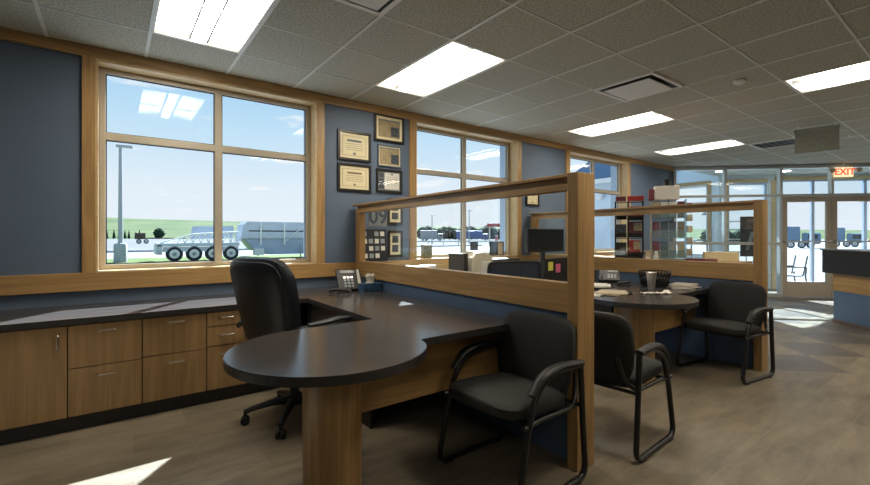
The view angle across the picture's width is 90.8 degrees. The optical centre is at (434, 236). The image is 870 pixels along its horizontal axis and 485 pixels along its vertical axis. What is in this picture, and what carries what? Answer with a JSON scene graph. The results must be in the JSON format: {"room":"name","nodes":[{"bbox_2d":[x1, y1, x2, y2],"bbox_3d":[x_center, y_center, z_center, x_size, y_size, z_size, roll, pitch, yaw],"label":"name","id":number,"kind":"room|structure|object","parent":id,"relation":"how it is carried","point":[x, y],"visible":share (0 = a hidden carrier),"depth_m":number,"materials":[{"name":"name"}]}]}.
{"room":"dealership sales office","nodes":[
{"label":"dealership sales office","id":0,"kind":"room"},
{"bbox_2d":[0,40,672,325],"bbox_3d":[0.046,-0.211,5.608,12.400,3.143,0.320,0,0,-37],"label":"wall","id":1,"kind":"structure","parent":0,"point":[41,88],"depth_m":3.27,"materials":[{"name":"blue paint"}]},
{"bbox_2d":[99,67,309,269],"bbox_3d":[-2.037,-0.552,4.028,1.762,1.645,0.060,0,0,-37],"label":"window","id":2,"kind":"structure","parent":1,"relation":"in","point":[216,148],"depth_m":3.99,"materials":[{"name":"beige metal"}]},
{"bbox_2d":[0,250,660,295],"bbox_3d":[0.234,0.350,5.525,12.200,0.140,0.038,0,0,-37],"label":"trim","id":3,"kind":"structure","parent":1,"relation":"attached to","point":[64,282],"depth_m":3.54,"materials":[{"name":"brown wood"}]},
{"bbox_2d":[0,27,673,170],"bbox_3d":[0.233,-1.439,5.526,12.200,0.088,0.035,0,0,-37],"label":"trim","id":4,"kind":"structure","parent":1,"relation":"attached to","point":[6,34],"depth_m":4.07,"materials":[{"name":"brown wood"}]},
{"bbox_2d":[337,128,370,162],"bbox_3d":[-0.880,-0.989,4.699,0.399,0.328,0.022,0,0,-37],"label":"framed certificate","id":5,"kind":"object","parent":1,"relation":"attached to","point":[351,145],"visible":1,"depth_m":4.69,"materials":[{"name":"paper"}]},
{"bbox_2d":[342,135,365,156],"bbox_3d":[-0.881,-0.989,4.701,0.283,0.212,0.002,0,0,-37],"label":"print","id":6,"kind":"object","parent":5,"relation":"attached to","point":[352,145],"depth_m":4.70,"materials":[{"name":"paper"}]},
{"bbox_2d":[337,162,370,192],"bbox_3d":[-0.879,-0.643,4.700,0.402,0.306,0.022,0,0,-37],"label":"framed certificate","id":7,"kind":"object","parent":1,"relation":"attached to","point":[351,177],"visible":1,"depth_m":4.69,"materials":[{"name":"brown paper"}]},
{"bbox_2d":[342,168,365,186],"bbox_3d":[-0.880,-0.643,4.702,0.286,0.190,0.002,0,0,-37],"label":"print","id":8,"kind":"object","parent":7,"relation":"attached to","point":[351,177],"depth_m":4.70,"materials":[{"name":"brown paper"}]},
{"bbox_2d":[82,53,630,272],"bbox_3d":[0.430,-0.555,5.784,7.847,1.680,0.210,0,0,-37],"label":"trim","id":9,"kind":"structure","parent":1,"relation":"attached to","point":[102,63],"depth_m":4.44,"materials":[{"name":"brown wood"}]},
{"bbox_2d":[421,245,431,257],"bbox_3d":[-0.106,0.186,5.344,0.124,0.165,0.084,0,0,-37],"label":"tin box","id":10,"kind":"object","parent":9,"relation":"on","point":[426,250],"visible":0.98,"depth_m":5.31,"materials":[{"name":"metal"}]},
{"bbox_2d":[489,241,496,255],"bbox_3d":[0.798,0.169,6.056,0.130,0.200,0.081,0,0,-37],"label":"framed photo","id":11,"kind":"object","parent":9,"relation":"on","point":[493,244],"visible":0.92,"depth_m":6.03},
{"bbox_2d":[497,241,503,255],"bbox_3d":[0.910,0.169,6.140,0.130,0.200,0.081,0,0,-37],"label":"framed photo","id":12,"kind":"object","parent":9,"relation":"on","point":[500,244],"visible":0.98,"depth_m":6.11},
{"bbox_2d":[111,76,615,251],"bbox_3d":[0.314,-0.550,5.939,7.847,1.690,0.172,0,0,-37],"label":"trim","id":13,"kind":"structure","parent":1,"relation":"attached to","point":[502,148],"depth_m":6.50,"materials":[{"name":"brown wood"}]},
{"bbox_2d":[365,229,387,260],"bbox_3d":[-0.683,0.093,4.796,0.330,0.354,0.048,0,0,-37],"label":"photo board","id":14,"kind":"object","parent":1,"relation":"attached to","point":[375,239],"visible":0.76,"depth_m":4.80,"materials":[{"name":"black paper"}]},
{"bbox_2d":[369,211,386,226],"bbox_3d":[-0.647,-0.250,4.882,0.240,0.270,0.010,0,0,-37],"label":"poster","id":15,"kind":"object","parent":1,"relation":"attached to","point":[379,218],"visible":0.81,"depth_m":4.88,"materials":[{"name":"grey paper"}]},
{"bbox_2d":[374,113,404,144],"bbox_3d":[-0.527,-1.245,4.964,0.402,0.320,0.022,0,0,-37],"label":"framed certificate","id":16,"kind":"object","parent":1,"relation":"attached to","point":[389,129],"visible":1,"depth_m":4.96,"materials":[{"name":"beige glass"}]},
{"bbox_2d":[378,118,399,138],"bbox_3d":[-0.528,-1.245,4.965,0.286,0.204,0.002,0,0,-37],"label":"print","id":17,"kind":"object","parent":16,"relation":"attached to","point":[388,128],"depth_m":4.96},
{"bbox_2d":[391,127,398,137],"bbox_3d":[-0.466,-1.214,5.010,0.110,0.110,0.002,0,0,-37],"label":"photo","id":18,"kind":"object","parent":16,"relation":"attached to","point":[394,130],"depth_m":5.01},
{"bbox_2d":[376,168,402,193],"bbox_3d":[-0.528,-0.639,4.963,0.348,0.273,0.022,0,0,-37],"label":"framed photo","id":19,"kind":"object","parent":1,"relation":"attached to","point":[387,180],"visible":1,"depth_m":4.96,"materials":[{"name":"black paper"}]},
{"bbox_2d":[385,173,398,189],"bbox_3d":[-0.499,-0.639,4.987,0.194,0.193,0.002,0,0,-37],"label":"print","id":20,"kind":"object","parent":19,"relation":"attached to","point":[391,179],"depth_m":4.99,"materials":[{"name":"brown"}]},
{"bbox_2d":[377,144,401,168],"bbox_3d":[-0.524,-0.928,4.966,0.318,0.253,0.022,0,0,-37],"label":"framed certificate","id":21,"kind":"object","parent":1,"relation":"attached to","point":[387,155],"visible":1,"depth_m":4.96,"materials":[{"name":"paper"}]},
{"bbox_2d":[380,147,398,165],"bbox_3d":[-0.525,-0.928,4.968,0.262,0.197,0.002,0,0,-37],"label":"print","id":22,"kind":"object","parent":21,"relation":"attached to","point":[389,156],"depth_m":4.97},
{"bbox_2d":[391,155,398,164],"bbox_3d":[-0.468,-0.899,5.009,0.101,0.106,0.002,0,0,-37],"label":"photo","id":23,"kind":"object","parent":21,"relation":"attached to","point":[394,158],"depth_m":5.01},
{"bbox_2d":[387,198,402,224],"bbox_3d":[-0.465,-0.290,5.010,0.205,0.300,0.022,0,0,-37],"label":"framed photo","id":24,"kind":"object","parent":1,"relation":"attached to","point":[394,217],"visible":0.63,"depth_m":5.01,"materials":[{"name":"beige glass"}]},
{"bbox_2d":[388,230,402,256],"bbox_3d":[-0.463,0.085,5.012,0.200,0.310,0.022,0,0,-37],"label":"framed photo","id":25,"kind":"object","parent":1,"relation":"attached to","point":[395,238],"visible":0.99,"depth_m":5.01,"materials":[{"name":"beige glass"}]},
{"bbox_2d":[417,126,509,257],"bbox_3d":[0.383,-0.552,5.842,1.762,1.645,0.060,0,0,-37],"label":"window","id":26,"kind":"structure","parent":1,"relation":"in","point":[462,175],"depth_m":5.83,"materials":[{"name":"beige metal"}]},
{"bbox_2d":[525,195,539,205],"bbox_3d":[1.470,-0.580,6.460,0.300,0.240,0.022,0,0,-37],"label":"framed certificate","id":27,"kind":"object","parent":1,"relation":"attached to","point":[534,200],"visible":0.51,"depth_m":6.46,"materials":[{"name":"brown paper"}]},
{"bbox_2d":[570,155,620,251],"bbox_3d":[2.808,-0.552,7.659,1.762,1.645,0.060,0,0,-37],"label":"window","id":28,"kind":"structure","parent":1,"relation":"in","point":[617,192],"depth_m":7.88,"materials":[{"name":"beige metal"}]},
{"bbox_2d":[673,163,869,297],"bbox_3d":[7.623,-0.111,8.837,5.091,2.742,0.180,0,0,8],"label":"window","id":29,"kind":"structure","parent":1,"relation":"in","point":[779,195],"depth_m":8.91,"materials":[{"name":"metal"}]},
{"bbox_2d":[740,216,752,256],"bbox_3d":[6.632,-0.001,9.005,0.420,0.841,0.022,0,0,8],"label":"hanging banner","id":30,"kind":"object","parent":29,"relation":"hanging from","point":[746,223],"visible":0.59,"depth_m":9.01,"materials":[{"name":"grey paint"}]},
{"bbox_2d":[741,218,752,228],"bbox_3d":[6.631,-0.270,8.998,0.380,0.220,0.002,0,0,8],"label":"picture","id":31,"kind":"object","parent":30,"relation":"attached to","point":[746,223],"depth_m":9.01},
{"bbox_2d":[783,196,832,297],"bbox_3d":[7.629,0.213,8.774,0.912,2.069,0.173,0,0,8],"label":"door","id":32,"kind":"structure","parent":29,"relation":"in","point":[790,288],"depth_m":8.79,"materials":[{"name":"beige paint"}]},
{"bbox_2d":[832,196,869,297],"bbox_3d":[8.540,0.213,8.644,0.912,2.069,0.173,0,0,8],"label":"door","id":33,"kind":"structure","parent":29,"relation":"in","point":[835,199],"depth_m":8.73,"materials":[{"name":"beige paint"}]},
{"bbox_2d":[0,0,869,175],"bbox_3d":[4.532,-1.608,3.708,16.900,0.250,8.900,0,0,-37],"label":"ceiling","id":34,"kind":"structure","parent":0,"point":[514,31],"depth_m":3.52,"materials":[{"name":"tile"}]},
{"bbox_2d":[153,0,274,52],"bbox_3d":[-1.455,-1.536,2.808,0.586,0.113,1.199,0,0,-37],"label":"ceiling light","id":35,"kind":"object","parent":34,"relation":"attached to","point":[176,19],"visible":0.95,"depth_m":3.00,"materials":[{"name":"white paint"}]},
{"bbox_2d":[335,0,400,16],"bbox_3d":[-0.418,-1.466,2.442,0.610,0.028,0.610,0,0,-37],"label":"ceiling vent","id":36,"kind":"object","parent":34,"relation":"in","point":[377,7],"visible":1,"depth_m":2.71,"materials":[{"name":"white metal"}]},
{"bbox_2d":[376,41,505,96],"bbox_3d":[0.008,-1.536,3.905,0.586,0.113,1.199,0,0,-37],"label":"ceiling light","id":37,"kind":"object","parent":34,"relation":"attached to","point":[455,60],"visible":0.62,"depth_m":3.87,"materials":[{"name":"white paint"}]},
{"bbox_2d":[14,0,869,175],"bbox_3d":[4.652,-1.481,3.547,16.900,0.006,8.502,0,0,-37],"label":"grid","id":38,"kind":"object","parent":34,"relation":"attached to","point":[35,2],"depth_m":3.65,"materials":[{"name":"white metal"}]},
{"bbox_2d":[567,112,674,136],"bbox_3d":[2.447,-1.536,5.732,0.586,0.113,1.199,0,0,-37],"label":"ceiling light","id":39,"kind":"object","parent":34,"relation":"attached to","point":[650,118],"visible":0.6,"depth_m":5.76,"materials":[{"name":"white paint"}]},
{"bbox_2d":[593,72,683,101],"bbox_3d":[2.018,-1.466,4.268,0.610,0.028,0.610,0,0,-37],"label":"ceiling vent","id":40,"kind":"object","parent":34,"relation":"in","point":[652,83],"visible":1,"depth_m":4.21,"materials":[{"name":"white metal"}]},
{"bbox_2d":[655,140,744,155],"bbox_3d":[4.399,-1.536,7.195,0.586,0.113,1.199,0,0,-37],"label":"ceiling light","id":41,"kind":"object","parent":34,"relation":"attached to","point":[728,143],"visible":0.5,"depth_m":7.24,"materials":[{"name":"white paint"}]},
{"bbox_2d":[733,78,746,84],"bbox_3d":[2.889,-1.462,4.066,0.110,0.041,0.110,0,0,-37],"label":"smoke detector","id":42,"kind":"object","parent":34,"relation":"attached to","point":[740,81],"visible":1,"depth_m":4.04,"materials":[{"name":"white paint"}]},
{"bbox_2d":[747,138,794,149],"bbox_3d":[5.436,-1.470,6.829,0.610,0.025,0.610,0,0,-37],"label":"ceiling vent","id":43,"kind":"object","parent":34,"relation":"in","point":[790,141],"visible":0.74,"depth_m":6.86,"materials":[{"name":"grey metal"}]},
{"bbox_2d":[794,121,840,153],"bbox_3d":[5.007,-1.298,5.632,0.459,0.370,0.040,0,0,42],"label":"hanging sign","id":44,"kind":"object","parent":34,"relation":"hanging from","point":[824,138],"visible":1,"depth_m":5.62,"materials":[{"name":"white paint"}]},
{"bbox_2d":[784,61,869,92],"bbox_3d":[3.910,-1.536,3.781,0.586,0.113,1.199,0,0,-37],"label":"ceiling light","id":45,"kind":"object","parent":34,"relation":"attached to","point":[858,72],"visible":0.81,"depth_m":4.08,"materials":[{"name":"white paint"}]},
{"bbox_2d":[829,163,862,176],"bbox_3d":[8.246,-1.343,8.636,0.580,0.275,0.112,0,0,8],"label":"exit sign","id":46,"kind":"object","parent":34,"relation":"attached to","point":[843,171],"visible":1,"depth_m":8.63,"materials":[{"name":"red plastic"}]},
{"bbox_2d":[0,289,869,484],"bbox_3d":[4.162,1.320,4.118,17.200,0.120,10.400,0,0,-37],"label":"floor","id":47,"kind":"structure","parent":0,"point":[807,423],"depth_m":2.66,"materials":[{"name":"wood"}]},
{"bbox_2d":[0,326,67,430],"bbox_3d":[-2.806,0.865,2.798,0.661,0.590,0.716,0,0,-37],"label":"base cabinet","id":48,"kind":"object","parent":47,"relation":"on","point":[33,362],"visible":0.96,"depth_m":2.64,"materials":[{"name":"brown wood"}]},
{"bbox_2d":[68,319,141,416],"bbox_3d":[-2.382,0.865,3.116,0.391,0.590,0.716,0,0,-37],"label":"base cabinet","id":49,"kind":"object","parent":47,"relation":"on","point":[105,358],"visible":0.98,"depth_m":2.85,"materials":[{"name":"brown wood"}]},
{"bbox_2d":[0,383,280,445],"bbox_3d":[-2.313,1.210,2.828,2.810,0.100,0.020,0,0,-37],"label":"baseboard","id":50,"kind":"structure","parent":47,"relation":"on","point":[13,435],"depth_m":2.94,"materials":[{"name":"plastic"}]},
{"bbox_2d":[142,313,205,402],"bbox_3d":[-2.064,0.865,3.355,0.396,0.590,0.716,0,0,-37],"label":"base cabinet","id":51,"kind":"object","parent":47,"relation":"on","point":[173,347],"visible":0.96,"depth_m":3.08,"materials":[{"name":"brown wood"}]},
{"bbox_2d":[206,309,244,390],"bbox_3d":[-1.796,0.865,3.555,0.266,0.590,0.716,0,0,-37],"label":"base cabinet","id":52,"kind":"object","parent":47,"relation":"on","point":[222,333],"visible":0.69,"depth_m":3.27,"materials":[{"name":"brown wood"}]},
{"bbox_2d":[230,256,351,438],"bbox_3d":[-0.989,0.694,2.975,0.692,1.132,0.724,0,0,33],"label":"chair","id":53,"kind":"object","parent":47,"relation":"on","point":[265,289],"visible":0.48,"depth_m":2.67,"materials":[{"name":"black leather"}]},
{"bbox_2d":[223,286,508,484],"bbox_3d":[-0.745,0.892,3.055,1.728,0.735,2.807,0,0,-37],"label":"desk","id":54,"kind":"object","parent":47,"relation":"on","point":[393,348],"visible":0.91,"depth_m":2.11,"materials":[{"name":"laminate"}]},
{"bbox_2d":[328,288,351,292],"bbox_3d":[-0.875,0.497,3.959,0.220,0.047,0.044,0,0,5],"label":"handset","id":55,"kind":"object","parent":54,"relation":"on","point":[331,289],"visible":1,"depth_m":3.94,"materials":[{"name":"black plastic"}]},
{"bbox_2d":[335,269,361,289],"bbox_3d":[-0.838,0.425,4.195,0.242,0.198,0.158,0,0,-25],"label":"desk phone","id":56,"kind":"object","parent":54,"relation":"on","point":[348,278],"visible":0.9,"depth_m":4.18,"materials":[{"name":"black plastic"}]},
{"bbox_2d":[358,273,381,291],"bbox_3d":[-0.626,0.438,4.154,0.200,0.173,0.110,0,0,-41],"label":"tissue box","id":57,"kind":"object","parent":54,"relation":"on","point":[369,285],"visible":1,"depth_m":4.12,"materials":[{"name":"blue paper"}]},
{"bbox_2d":[353,172,593,471],"bbox_3d":[-0.009,0.457,3.511,0.148,1.607,2.888,0,0,-35],"label":"wall","id":58,"kind":"structure","parent":47,"relation":"on","point":[572,300],"depth_m":2.57,"materials":[{"name":"brown wood"}]},
{"bbox_2d":[437,310,587,484],"bbox_3d":[0.415,0.850,2.311,0.588,0.820,0.619,0,0,-38],"label":"chair","id":59,"kind":"object","parent":47,"relation":"on","point":[537,362],"visible":1,"depth_m":2.27,"materials":[{"name":"black fabric"}]},
{"bbox_2d":[487,260,541,278],"bbox_3d":[0.701,0.742,4.354,0.669,1.036,0.678,0,0,-10],"label":"chair","id":60,"kind":"object","parent":47,"relation":"on","point":[519,268],"visible":0.06,"depth_m":4.03,"materials":[{"name":"black fabric"}]},
{"bbox_2d":[560,278,708,383],"bbox_3d":[1.536,0.892,4.764,1.728,0.735,2.807,0,0,-37],"label":"desk","id":61,"kind":"object","parent":47,"relation":"on","point":[648,314],"visible":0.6,"depth_m":3.70,"materials":[{"name":"laminate"}]},
{"bbox_2d":[525,228,563,260],"bbox_3d":[1.376,0.212,5.449,0.740,0.625,0.170,0,0,-39],"label":"computer monitor","id":62,"kind":"object","parent":61,"relation":"on","point":[540,240],"visible":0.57,"depth_m":5.38,"materials":[{"name":"black plastic"}]},
{"bbox_2d":[540,257,566,280],"bbox_3d":[1.399,0.390,5.170,0.600,0.270,0.203,0,0,-43],"label":"document tray","id":63,"kind":"object","parent":61,"relation":"on","point":[555,269],"visible":0.56,"depth_m":5.04,"materials":[{"name":"black plastic"}]},
{"bbox_2d":[594,283,610,287],"bbox_3d":[1.721,0.516,4.556,0.277,0.017,0.348,0,0,20],"label":"stack","id":64,"kind":"object","parent":61,"relation":"on","point":[596,285],"visible":0.64,"depth_m":4.45,"materials":[{"name":"white paper"}]},
{"bbox_2d":[599,270,619,282],"bbox_3d":[1.984,0.452,4.882,0.220,0.130,0.198,0,0,23],"label":"desk phone","id":65,"kind":"object","parent":61,"relation":"on","point":[608,276],"visible":0.98,"depth_m":4.85,"materials":[{"name":"black plastic"}]},
{"bbox_2d":[594,289,628,296],"bbox_3d":[1.624,0.515,3.920,0.325,0.020,0.361,0,0,38],"label":"stack","id":66,"kind":"object","parent":61,"relation":"on","point":[621,293],"visible":0.84,"depth_m":3.87,"materials":[{"name":"white paper"}]},
{"bbox_2d":[646,272,656,289],"bbox_3d":[2.146,0.439,4.257,0.094,0.172,0.094,0,0,-37],"label":"tumbler","id":67,"kind":"object","parent":61,"relation":"on","point":[651,276],"visible":1,"depth_m":4.22,"materials":[{"name":"metal"}]},
{"bbox_2d":[638,270,671,287],"bbox_3d":[2.312,0.443,4.519,0.322,0.161,0.322,0,0,-37],"label":"wire basket","id":68,"kind":"object","parent":61,"relation":"on","point":[661,282],"visible":0.82,"depth_m":4.42,"materials":[{"name":"black metal"}]},
{"bbox_2d":[668,282,701,289],"bbox_3d":[2.538,0.505,4.375,0.269,0.041,0.330,0,0,43],"label":"stack","id":69,"kind":"object","parent":61,"relation":"on","point":[677,285],"visible":1,"depth_m":4.31,"materials":[{"name":"white paper"}]},
{"bbox_2d":[594,311,675,462],"bbox_3d":[1.105,0.850,2.739,0.588,0.820,0.619,0,0,-41],"label":"chair","id":70,"kind":"object","parent":47,"relation":"on","point":[617,362],"visible":0.57,"depth_m":2.48,"materials":[{"name":"black fabric"}]},
{"bbox_2d":[529,199,767,370],"bbox_3d":[2.280,0.457,5.226,0.148,1.607,2.888,0,0,-35],"label":"wall","id":71,"kind":"structure","parent":47,"relation":"on","point":[728,349],"depth_m":4.45,"materials":[{"name":"brown wood"}]},
{"bbox_2d":[547,254,752,262],"bbox_3d":[2.496,0.765,5.557,0.580,0.990,2.540,0,0,-37],"label":"display cabinet","id":72,"kind":"object","parent":47,"relation":"on","point":[547,254],"visible":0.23,"depth_m":5.28,"materials":[{"name":"brown wood"}]},
{"bbox_2d":[615,201,643,257],"bbox_3d":[2.474,-0.091,5.472,0.342,0.722,0.240,0,0,25],"label":"bookcase","id":73,"kind":"object","parent":72,"relation":"on","point":[635,228],"visible":0.81,"depth_m":5.41,"materials":[{"name":"black wood"}]},
{"bbox_2d":[627,196,643,200],"bbox_3d":[2.542,-0.481,5.440,0.190,0.055,0.160,0,0,25],"label":"flat box","id":74,"kind":"object","parent":73,"relation":"on","point":[629,198],"visible":0.91,"depth_m":5.38,"materials":[{"name":"red cardboard"}]},
{"bbox_2d":[650,199,692,259],"bbox_3d":[2.796,-0.083,5.084,0.432,0.705,0.200,0,0,23],"label":"spinner","id":75,"kind":"object","parent":72,"relation":"on","point":[668,228],"visible":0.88,"depth_m":5.03,"materials":[{"name":"clear plastic"}]},
{"bbox_2d":[648,185,679,200],"bbox_3d":[2.727,-0.517,5.125,0.320,0.160,0.180,0,0,23],"label":"carton","id":76,"kind":"object","parent":75,"relation":"on","point":[658,193],"visible":1,"depth_m":5.04,"materials":[{"name":"beige cardboard"}]},
{"bbox_2d":[686,258,717,261],"bbox_3d":[2.898,0.255,4.671,0.280,0.030,0.140,0,0,23],"label":"flat tray","id":77,"kind":"object","parent":72,"relation":"on","point":[687,259],"visible":0.87,"depth_m":4.62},
{"bbox_2d":[703,252,738,261],"bbox_3d":[3.150,0.220,4.735,0.320,0.100,0.140,0,0,23],"label":"carton","id":78,"kind":"object","parent":72,"relation":"on","point":[721,256],"visible":0.79,"depth_m":4.67,"materials":[{"name":"beige cardboard"}]},
{"bbox_2d":[675,281,774,384],"bbox_3d":[2.707,0.850,4.013,0.588,0.820,0.619,0,0,-29],"label":"chair","id":79,"kind":"object","parent":47,"relation":"on","point":[735,309],"visible":0.92,"depth_m":3.98,"materials":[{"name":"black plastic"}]},
{"bbox_2d":[716,221,746,260],"bbox_3d":[6.746,0.450,9.660,0.648,1.620,0.308,0,0,8],"label":"wire rack","id":80,"kind":"object","parent":47,"relation":"on","point":[716,221],"visible":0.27,"depth_m":9.70,"materials":[{"name":"silver metal"}]},
{"bbox_2d":[820,249,869,330],"bbox_3d":[6.023,0.723,4.713,0.895,1.075,3.480,0,0,8],"label":"reception counter","id":81,"kind":"object","parent":47,"relation":"on","point":[850,268],"depth_m":6.00,"materials":[{"name":"wood"}]},
{"bbox_2d":[820,249,869,251],"bbox_3d":[6.023,0.195,4.713,0.895,0.020,3.480,0,0,8],"label":"countertop","id":82,"kind":"structure","parent":81,"relation":"on","point":[855,250],"depth_m":6.13,"materials":[{"name":"laminate"}]},
{"bbox_3d":[0.178,0.913,5.057,1.950,0.694,0.600,0,0,-37],"label":"storage cabinet","id":83,"kind":"object","parent":47,"relation":"on","visible":0},
{"bbox_3d":[0.170,0.545,5.060,2.000,0.040,0.695,0,0,-37],"label":"countertop","id":84,"kind":"structure","parent":83,"relation":"on","visible":0},
{"bbox_2d":[449,253,467,270],"bbox_3d":[0.266,0.360,4.948,0.060,0.330,0.280,0,0,-37],"label":"ring binder","id":85,"kind":"object","parent":84,"relation":"on","point":[457,261],"visible":0.56,"depth_m":4.90,"materials":[{"name":"black plastic"}]},
{"bbox_2d":[462,251,492,272],"bbox_3d":[0.483,0.347,5.075,0.340,0.355,0.298,0,0,-37],"label":"printer","id":86,"kind":"object","parent":84,"relation":"on","point":[478,261],"visible":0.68,"depth_m":4.94,"materials":[{"name":"beige plastic"}]},
{"bbox_3d":[-1.520,0.865,3.762,0.416,0.590,0.716,0,0,-37],"label":"base cabinet","id":87,"kind":"object","parent":47,"relation":"on","visible":0},
{"bbox_2d":[0,293,307,331],"bbox_3d":[-2.468,0.545,3.068,2.930,0.040,0.720,0,0,-37],"label":"countertop","id":88,"kind":"structure","parent":87,"relation":"on","point":[42,317],"depth_m":3.04,"materials":[{"name":"laminate"}]},
{"bbox_2d":[595,171,718,257],"bbox_3d":[5.419,0.139,12.571,0.150,3.643,5.180,0,0,-37],"label":"wall","id":89,"kind":"structure","parent":0,"point":[603,223],"depth_m":12.73,"materials":[{"name":"blue paint"}]},
{"bbox_2d":[576,162,682,183],"bbox_3d":[6.055,-2.135,13.223,2.450,1.110,3.400,0,0,-37],"label":"gable roof","id":90,"kind":"structure","parent":89,"relation":"on","point":[602,172],"depth_m":12.77,"materials":[{"name":"blue metal"}]},
{"bbox_2d":[677,181,710,257],"bbox_3d":[6.463,-0.420,11.103,0.220,1.920,1.260,0,0,-37],"label":"window","id":91,"kind":"structure","parent":89,"relation":"in","point":[707,184],"depth_m":10.71,"materials":[{"name":"grey metal"}]},
{"bbox_2d":[719,173,869,288],"bbox_3d":[8.744,0.038,10.267,3.680,3.643,0.150,0,0,8],"label":"wall","id":92,"kind":"structure","parent":0,"point":[770,177],"depth_m":10.30,"materials":[{"name":"white paint"}]},
{"bbox_2d":[727,175,869,288],"bbox_3d":[8.751,-0.085,10.210,3.490,2.690,0.160,0,0,8],"label":"window","id":93,"kind":"structure","parent":92,"relation":"in","point":[864,178],"depth_m":10.23,"materials":[{"name":"grey metal"}]},
{"label":"outside","id":94,"kind":"structure","parent":0,"visible":0},
{"bbox_2d":[107,239,869,280],"bbox_3d":[208.829,1.920,71.516,580.000,0.001,264.000,0,0,-37],"label":"paving","id":95,"kind":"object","parent":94,"point":[819,275],"depth_m":48.62,"materials":[{"name":"white concrete"}]},
{"bbox_2d":[787,226,820,247],"bbox_3d":[61.617,0.120,72.264,5.000,3.600,2.665,0,0,40],"label":"truck","id":96,"kind":"object","parent":95,"relation":"on","point":[793,233],"visible":0.74,"depth_m":71.50,"materials":[{"name":"metal"}]},
{"bbox_2d":[787,280,824,281],"bbox_3d":[9.554,1.690,12.839,6.607,0.460,5.151,0,0,30],"label":"entrance slab","id":97,"kind":"object","parent":95,"relation":"on","point":[787,280],"depth_m":13.94,"materials":[{"name":"white concrete"}]},
{"bbox_2d":[787,255,807,281],"bbox_3d":[9.580,0.985,11.590,0.623,0.956,0.556,0,0,13],"label":"patio chair","id":98,"kind":"object","parent":97,"relation":"on","point":[800,262],"visible":0.66,"depth_m":11.45,"materials":[{"name":"metal"}]},
{"bbox_2d":[837,228,861,246],"bbox_3d":[77.431,0.120,80.877,5.000,3.600,2.665,0,0,44],"label":"truck","id":99,"kind":"object","parent":95,"relation":"on","point":[840,231],"visible":0.66,"depth_m":79.79,"materials":[{"name":"metal"}]},
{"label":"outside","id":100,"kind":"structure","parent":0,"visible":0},
{"bbox_2d":[107,238,824,250],"bbox_3d":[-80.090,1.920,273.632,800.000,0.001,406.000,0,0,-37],"label":"gravel","id":101,"kind":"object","parent":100,"point":[131,243],"depth_m":138.50,"materials":[{"name":"grey gravel"}]},
{"bbox_2d":[152,228,166,237],"bbox_3d":[-210.601,-2.412,328.186,9.150,8.663,8.939,0,0,-37],"label":"leafy tree","id":102,"kind":"object","parent":101,"relation":"on","point":[158,233],"visible":0.93,"depth_m":325.82,"materials":[{"name":"green plant"}]},
{"bbox_2d":[135,233,185,243],"bbox_3d":[-75.419,0.470,118.070,11.800,2.900,1.890,0,0,-37],"label":"chassis","id":103,"kind":"object","parent":101,"relation":"on","point":[138,236],"visible":1,"depth_m":115.02,"materials":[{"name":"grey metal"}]},
{"bbox_2d":[107,245,481,252],"bbox_3d":[-46.502,1.795,45.379,140.000,0.250,0.400,0,0,-37],"label":"kerb","id":104,"kind":"object","parent":101,"relation":"on","point":[111,251],"visible":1,"depth_m":59.95,"materials":[{"name":"concrete"}]},
{"bbox_2d":[420,230,442,240],"bbox_3d":[-1.482,-0.380,189.962,10.000,4.600,2.665,0,0,0],"label":"truck","id":105,"kind":"object","parent":101,"relation":"on","point":[424,234],"visible":1,"depth_m":188.71,"materials":[{"name":"grey paint"}]},
{"bbox_2d":[417,241,489,244],"bbox_3d":[6.754,1.468,93.010,27.519,0.904,23.966,0,0,-37],"label":"guard rail","id":106,"kind":"object","parent":101,"relation":"on","point":[417,241],"visible":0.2,"depth_m":93.19,"materials":[{"name":"metal"}]},
{"bbox_2d":[456,231,487,240],"bbox_3d":[17.697,-0.380,204.202,15.000,4.600,2.665,0,0,5],"label":"truck","id":107,"kind":"object","parent":101,"relation":"on","point":[473,234],"visible":0.74,"depth_m":202.85,"materials":[{"name":"metal"}]},
{"bbox_2d":[481,225,495,239],"bbox_3d":[27.290,-2.047,223.432,9.136,7.933,8.452,0,0,-37],"label":"leafy tree","id":108,"kind":"object","parent":101,"relation":"on","point":[485,229],"visible":0.55,"depth_m":220.67,"materials":[{"name":"green plant"}]},
{"bbox_2d":[487,223,499,240],"bbox_3d":[29.420,-1.880,187.725,13.000,7.600,8.000,0,0,8],"label":"canopy","id":109,"kind":"object","parent":101,"relation":"on","point":[489,225],"visible":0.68,"depth_m":184.56,"materials":[{"name":"white paint"}]},
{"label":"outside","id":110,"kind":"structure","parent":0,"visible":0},
{"bbox_2d":[107,217,869,238],"bbox_3d":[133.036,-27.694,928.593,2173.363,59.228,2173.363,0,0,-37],"label":"hills","id":111,"kind":"structure","parent":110,"point":[173,228],"depth_m":795.75,"materials":[{"name":"green plant"}]},
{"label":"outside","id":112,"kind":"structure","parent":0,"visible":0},
{"bbox_2d":[107,254,303,262],"bbox_3d":[-48.245,1.950,13.519,99.000,0.060,13.500,0,0,-37],"label":"lawn strip","id":113,"kind":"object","parent":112,"point":[203,258],"depth_m":37.54,"materials":[{"name":"green plant"}]},
{"bbox_2d":[113,144,132,262],"bbox_3d":[-23.339,-2.460,32.120,1.170,8.760,0.840,0,0,-37],"label":"street lamp","id":114,"kind":"object","parent":113,"relation":"on","point":[120,248],"visible":0.98,"depth_m":31.90,"materials":[{"name":"metal"}]},
{"bbox_2d":[154,226,238,261],"bbox_3d":[-19.202,0.520,34.721,5.811,2.800,2.400,0,0,-37],"label":"trailer","id":115,"kind":"object","parent":113,"relation":"on","point":[230,250],"visible":0.84,"depth_m":34.03,"materials":[{"name":"paint"}]},
{"bbox_2d":[234,221,303,257],"bbox_3d":[-11.509,0.335,40.938,13.680,3.290,2.676,0,0,-37],"label":"trailer","id":116,"kind":"object","parent":113,"relation":"on","point":[286,237],"visible":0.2,"depth_m":37.72,"materials":[{"name":"paint"}]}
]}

